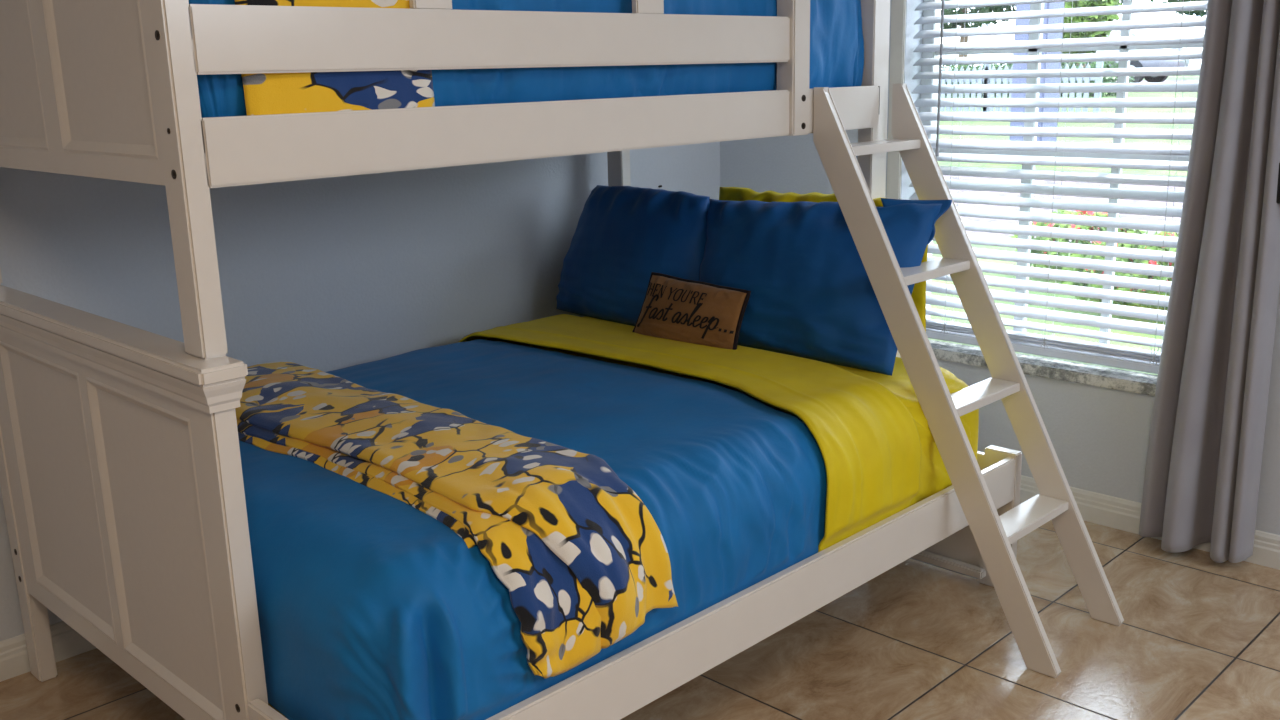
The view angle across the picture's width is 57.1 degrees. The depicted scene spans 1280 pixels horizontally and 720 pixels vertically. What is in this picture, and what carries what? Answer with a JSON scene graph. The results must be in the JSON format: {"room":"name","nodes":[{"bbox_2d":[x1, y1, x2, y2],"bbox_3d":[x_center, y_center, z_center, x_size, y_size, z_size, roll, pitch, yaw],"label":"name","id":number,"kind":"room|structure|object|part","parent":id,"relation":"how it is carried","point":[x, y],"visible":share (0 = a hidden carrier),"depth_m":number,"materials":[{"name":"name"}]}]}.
{"room":"bedroom","nodes":[
{"label":"bedroom","id":0,"kind":"room"},
{"bbox_2d":[0,142,719,640],"bbox_3d":[-1.585,-0.440,2.650,0.150,2.450,5.514,12,19,43],"label":"wall","id":1,"kind":"structure","parent":0,"point":[330,273],"depth_m":3.33,"materials":[{"name":"grey paint"}]},
{"bbox_2d":[0,621,95,681],"bbox_3d":[-1.498,0.715,2.876,0.014,0.095,5.214,12,19,43],"label":"baseboard","id":2,"kind":"structure","parent":1,"relation":"attached to","point":[67,643],"depth_m":2.87,"materials":[{"name":"white paint"}]},
{"bbox_2d":[0,504,1279,719],"bbox_3d":[0.244,1.188,1.228,5.198,0.120,5.514,12,19,43],"label":"floor","id":3,"kind":"structure","parent":0,"point":[1198,638],"depth_m":2.83,"materials":[{"name":"tile"}]},
{"bbox_2d":[0,0,1021,719],"bbox_3d":[-0.266,-0.223,2.805,1.548,1.888,2.040,12,19,43],"label":"bunk bed","id":4,"kind":"object","parent":3,"relation":"on","point":[122,485],"visible":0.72,"depth_m":2.17,"materials":[{"name":"white paint"}]},
{"bbox_3d":[-1.238,-0.600,2.294,0.410,0.366,0.035,12,19,43],"label":"panel","id":5,"kind":"part","parent":4,"relation":"part of","materials":[{"name":"white wood"}]},
{"bbox_3d":[-1.459,0.316,2.748,0.067,0.930,0.041,12,19,43],"label":"leg","id":6,"kind":"part","parent":4,"relation":"part of","materials":[{"name":"white paint"}]},
{"bbox_3d":[-1.222,0.265,2.489,0.454,0.571,0.031,12,19,43],"label":"panel","id":7,"kind":"part","parent":4,"relation":"part of","materials":[{"name":"white wood"}]},
{"bbox_3d":[-1.081,-0.576,2.140,0.953,0.466,0.032,12,19,43],"label":"footboard","id":8,"kind":"part","parent":4,"relation":"part of","materials":[{"name":"white paint"}]},
{"bbox_3d":[-0.899,-0.528,1.968,0.402,0.366,0.035,12,19,43],"label":"panel","id":9,"kind":"part","parent":4,"relation":"part of","materials":[{"name":"white wood"}]},
{"bbox_3d":[-1.071,0.285,2.340,1.035,0.695,0.029,12,19,43],"label":"footboard","id":10,"kind":"part","parent":4,"relation":"part of","materials":[{"name":"white paint"}]},
{"bbox_3d":[-1.073,-0.029,2.256,1.187,0.048,0.072,12,19,43],"label":"cap moulding","id":11,"kind":"part","parent":4,"relation":"part of","materials":[{"name":"white paint"}]},
{"bbox_3d":[-1.075,-0.067,2.248,1.199,0.029,0.081,12,19,43],"label":"cap rail","id":12,"kind":"part","parent":4,"relation":"part of","materials":[{"name":"white paint"}]},
{"bbox_3d":[-0.878,0.338,2.158,0.440,0.571,0.031,12,19,43],"label":"panel","id":13,"kind":"part","parent":4,"relation":"part of","materials":[{"name":"white wood"}]},
{"bbox_3d":[-0.715,-0.406,1.815,0.070,0.819,0.042,12,19,43],"label":"post","id":14,"kind":"part","parent":4,"relation":"part of","materials":[{"name":"white paint"}]},
{"bbox_3d":[-0.674,0.482,1.992,0.067,0.930,0.041,12,19,43],"label":"leg","id":15,"kind":"part","parent":4,"relation":"part of","materials":[{"name":"white paint"}]},
{"bbox_3d":[-0.168,-0.627,2.300,0.022,0.104,1.479,12,19,43],"label":"guard rail","id":16,"kind":"part","parent":4,"relation":"part of","materials":[{"name":"white paint"}]},
{"bbox_2d":[188,0,863,117],"bbox_3d":[-0.407,-0.739,2.804,1.012,0.332,1.872,12,19,43],"label":"comforter","id":17,"kind":"object","parent":4,"relation":"on","point":[836,32],"visible":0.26,"depth_m":2.50,"materials":[{"name":"blue fabric"}]},
{"bbox_2d":[235,0,434,114],"bbox_3d":[-0.834,-0.626,2.304,0.944,0.356,0.371,12,19,43],"label":"throw","id":18,"kind":"object","parent":17,"relation":"on","point":[304,92],"visible":0.36,"depth_m":1.99,"materials":[{"name":"yellow fabric"}]},
{"bbox_3d":[-0.029,-0.497,2.474,0.025,0.108,1.864,12,19,43],"label":"rail","id":19,"kind":"part","parent":4,"relation":"part of","materials":[{"name":"white paint"}]},
{"bbox_3d":[-0.078,-0.960,3.827,0.070,0.899,0.042,12,19,43],"label":"post","id":20,"kind":"part","parent":4,"relation":"part of","materials":[{"name":"white paint"}]},
{"bbox_2d":[268,316,978,716],"bbox_3d":[-0.215,0.247,2.908,1.437,0.354,1.870,12,19,43],"label":"mattress","id":21,"kind":"object","parent":4,"relation":"on","point":[934,477],"visible":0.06,"depth_m":2.91,"materials":[{"name":"yellow fabric"}]},
{"bbox_2d":[239,314,920,719],"bbox_3d":[-0.352,0.244,2.767,1.489,0.326,1.562,12,19,43],"label":"comforter","id":22,"kind":"object","parent":21,"relation":"on","point":[370,606],"visible":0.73,"depth_m":2.33,"materials":[{"name":"blue fabric"}]},
{"bbox_2d":[235,362,677,678],"bbox_3d":[-0.582,0.258,2.518,1.547,0.295,0.390,12,19,43],"label":"throw","id":23,"kind":"object","parent":22,"relation":"on","point":[582,561],"visible":0.84,"depth_m":2.10,"materials":[{"name":"fabric"}]},
{"bbox_2d":[632,272,750,349],"bbox_3d":[0.131,-0.131,3.259,0.401,0.187,0.089,12,19,43],"label":"pillow","id":24,"kind":"object","parent":22,"relation":"on","point":[673,308],"visible":0.96,"depth_m":3.21,"materials":[{"name":"brown fabric"}]},
{"bbox_2d":[556,185,709,325],"bbox_3d":[-0.016,-0.320,3.611,0.650,0.409,0.224,12,19,43],"label":"pillow","id":25,"kind":"object","parent":21,"relation":"on","point":[623,235],"visible":0.8,"depth_m":3.53,"materials":[{"name":"blue fabric"}]},
{"bbox_2d":[719,187,927,331],"bbox_3d":[0.479,-0.273,3.353,0.763,0.408,0.083,11,18,40],"label":"pillow","id":26,"kind":"object","parent":21,"relation":"on","point":[918,295],"visible":0.04,"depth_m":3.34,"materials":[{"name":"yellow fabric"}]},
{"bbox_2d":[699,198,951,375],"bbox_3d":[0.436,-0.227,3.179,0.730,0.422,0.286,8,17,34],"label":"pillow","id":27,"kind":"object","parent":21,"relation":"on","point":[812,296],"visible":0.74,"depth_m":3.09,"materials":[{"name":"blue fabric"}]},
{"bbox_3d":[0.294,0.498,2.438,0.024,0.120,1.966,12,19,43],"label":"long rail","id":28,"kind":"part","parent":4,"relation":"part of","materials":[{"name":"white paint"}]},
{"bbox_3d":[0.368,-0.810,2.821,0.055,0.531,0.066,12,19,43],"label":"guard post","id":29,"kind":"part","parent":4,"relation":"part of","materials":[{"name":"white paint"}]},
{"bbox_3d":[0.625,-0.808,3.139,0.046,0.899,0.075,12,19,43],"label":"post","id":30,"kind":"part","parent":4,"relation":"part of","materials":[{"name":"white paint"}]},
{"bbox_2d":[813,83,1123,677],"bbox_3d":[0.826,0.000,2.933,0.711,1.341,0.373,12,19,43],"label":"ladder","id":31,"kind":"object","parent":4,"relation":"attached to","point":[994,534],"visible":1,"depth_m":2.89,"materials":[{"name":"white paint"}]},
{"bbox_3d":[0.971,0.427,3.172,0.092,0.390,0.036,12,19,43],"label":"corner leg","id":32,"kind":"part","parent":4,"relation":"part of","materials":[{"name":"white paint"}]},
{"bbox_2d":[720,0,1279,534],"bbox_3d":[2.094,-0.562,2.764,4.898,2.450,0.150,12,19,43],"label":"wall","id":33,"kind":"structure","parent":0,"point":[1099,436],"depth_m":3.66,"materials":[{"name":"grey paint"}]},
{"bbox_2d":[887,0,905,198],"bbox_3d":[0.838,-0.888,3.840,0.052,1.710,0.012,12,19,43],"label":"trim","id":34,"kind":"structure","parent":33,"relation":"attached to","point":[898,7],"depth_m":3.82,"materials":[{"name":"white paint"}]},
{"bbox_2d":[920,0,1202,395],"bbox_3d":[1.280,-0.779,3.509,1.064,1.685,0.157,12,19,43],"label":"window","id":35,"kind":"structure","parent":33,"relation":"in","point":[1100,376],"depth_m":3.62,"materials":[{"name":"plastic"}]},
{"bbox_3d":[1.286,0.025,3.693,1.064,0.035,0.117,12,19,43],"label":"sill","id":36,"kind":"part","parent":35,"relation":"part of","materials":[{"name":"grey stone"}]},
{"bbox_2d":[909,0,1207,372],"bbox_3d":[1.266,-0.803,3.488,1.042,1.622,0.072,12,19,43],"label":"window blind","id":37,"kind":"object","parent":35,"relation":"attached to","point":[1126,357],"visible":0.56,"depth_m":3.55,"materials":[{"name":"white plastic"}]},
{"bbox_3d":[1.292,-0.029,3.685,1.038,0.023,0.050,12,19,43],"label":"rail","id":38,"kind":"part","parent":37,"relation":"part of","materials":[{"name":"white plastic"}]},
{"bbox_3d":[1.323,-0.620,3.590,0.974,0.035,0.045,12,19,43],"label":"meeting rail","id":39,"kind":"part","parent":35,"relation":"part of","materials":[{"name":"plastic"}]},
{"bbox_2d":[1019,475,1279,569],"bbox_3d":[2.071,0.597,2.985,4.884,0.095,0.014,12,19,43],"label":"baseboard","id":40,"kind":"structure","parent":33,"relation":"attached to","point":[1098,508],"depth_m":3.57,"materials":[{"name":"white paint"}]},
{"bbox_2d":[1276,163,1279,202],"bbox_3d":[1.704,-0.501,2.997,0.153,0.240,0.099,12,19,43],"label":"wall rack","id":41,"kind":"object","parent":33,"relation":"attached to","point":[1278,185],"visible":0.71,"depth_m":3.01,"materials":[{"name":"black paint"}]},
{"bbox_3d":[1.230,-1.705,3.163,1.620,0.030,0.086,12,19,43],"label":"curtain rod","id":42,"kind":"object","parent":33,"relation":"attached to","visible":0},
{"bbox_2d":[1139,0,1279,562],"bbox_3d":[1.544,-0.553,3.091,0.302,2.256,0.121,12,19,43],"label":"curtain","id":43,"kind":"object","parent":42,"relation":"hanging from","point":[1205,451],"visible":1,"depth_m":3.16,"materials":[{"name":"grey fabric"}]},
{"label":"outside","id":44,"kind":"structure","parent":0,"visible":0},
{"bbox_2d":[928,75,1199,374],"bbox_3d":[15.302,-6.843,30.788,69.000,0.800,58.800,12,19,43],"label":"outdoor view","id":45,"kind":"structure","parent":44,"point":[1130,94],"depth_m":15.57,"materials":[{"name":"green plant"}]},
{"bbox_2d":[940,0,1015,70],"bbox_3d":[12.051,-13.290,43.456,5.447,5.914,5.391,12,19,43],"label":"tree","id":46,"kind":"object","parent":45,"relation":"on","point":[988,9],"visible":0.32,"depth_m":42.86,"materials":[{"name":"green plant"}]},
{"bbox_2d":[937,61,1103,112],"bbox_3d":[5.841,-5.257,22.911,6.400,1.100,0.100,12,19,43],"label":"picket fence","id":47,"kind":"object","parent":45,"relation":"on","point":[987,67],"visible":0.18,"depth_m":22.05,"materials":[{"name":"white wood"}]},
{"bbox_3d":[6.553,-5.106,22.226,0.100,1.100,0.100,12,19,43],"label":"fence post","id":48,"kind":"part","parent":47,"relation":"part of","materials":[{"name":"white wood"}]},
{"bbox_3d":[5.834,-5.245,22.907,6.200,0.480,0.040,12,19,43],"label":"fence rail","id":49,"kind":"part","parent":47,"relation":"part of","materials":[{"name":"white wood"}]},
{"bbox_3d":[8.085,-4.781,20.752,0.100,1.100,0.100,12,19,43],"label":"fence post","id":50,"kind":"part","parent":47,"relation":"part of","materials":[{"name":"white wood"}]},
{"bbox_2d":[1009,2,1063,141],"bbox_3d":[5.475,-4.463,16.156,0.600,3.363,0.600,12,19,43],"label":"porch column","id":51,"kind":"structure","parent":45,"relation":"on","point":[1055,5],"depth_m":16.12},
{"bbox_2d":[942,61,1134,96],"bbox_3d":[7.206,-6.393,26.944,8.220,0.991,1.122,12,19,43],"label":"hedge","id":52,"kind":"object","parent":45,"relation":"on","point":[1092,64],"visible":0.07,"depth_m":24.91,"materials":[{"name":"green plant"}]},
{"bbox_2d":[1008,209,1145,271],"bbox_3d":[3.096,-0.824,8.368,0.932,0.523,0.942,12,19,43],"label":"flowering shrub","id":53,"kind":"object","parent":45,"relation":"on","point":[1080,213],"visible":0.2,"depth_m":8.21,"materials":[{"name":"green plant"}]},
{"bbox_2d":[1061,0,1122,67],"bbox_3d":[9.977,-7.582,26.714,1.776,2.987,1.822,12,19,43],"label":"tree","id":54,"kind":"object","parent":45,"relation":"on","point":[1088,3],"visible":0.38,"depth_m":26.09,"materials":[{"name":"green plant"}]},
{"bbox_2d":[1061,230,1176,310],"bbox_3d":[3.018,-0.517,7.090,0.962,0.545,0.908,12,19,43],"label":"flowering shrub","id":55,"kind":"object","parent":45,"relation":"on","point":[1121,245],"visible":0.16,"depth_m":6.95,"materials":[{"name":"green plant"}]},
{"bbox_2d":[1153,231,1178,266],"bbox_3d":[3.652,-0.656,7.723,0.805,0.480,0.842,12,19,43],"label":"flowering shrub","id":56,"kind":"object","parent":45,"relation":"on","point":[1161,233],"visible":0.02,"depth_m":7.74,"materials":[{"name":"green plant"}]},
{"bbox_2d":[1150,0,1207,16],"bbox_3d":[18.360,-12.204,37.260,5.822,6.464,5.798,12,19,43],"label":"tree","id":57,"kind":"object","parent":45,"relation":"on","point":[1201,13],"visible":0.21,"depth_m":37.69,"materials":[{"name":"green plant"}]},
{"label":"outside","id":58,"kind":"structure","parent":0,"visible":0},
{"bbox_2d":[943,175,1184,243],"bbox_3d":[3.363,-1.784,12.933,22.000,0.101,4.400,12,19,43],"label":"gravel path","id":59,"kind":"structure","parent":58,"point":[968,178],"depth_m":12.52,"materials":[{"name":"beige gravel"}]},
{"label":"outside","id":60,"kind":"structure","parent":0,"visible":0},
{"bbox_2d":[976,79,1198,84],"bbox_3d":[15.713,-7.358,31.101,69.000,0.001,8.000,12,19,43],"label":"street","id":61,"kind":"structure","parent":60,"point":[1185,80],"depth_m":34.06,"materials":[{"name":"grey asphalt"}]},
{"bbox_2d":[1008,30,1189,82],"bbox_3d":[12.436,-8.253,32.019,4.385,1.469,1.830,12,19,43],"label":"parked car","id":62,"kind":"object","parent":61,"relation":"on","point":[1115,33],"visible":0.15,"depth_m":30.54,"materials":[{"name":"white paint"}]}
]}

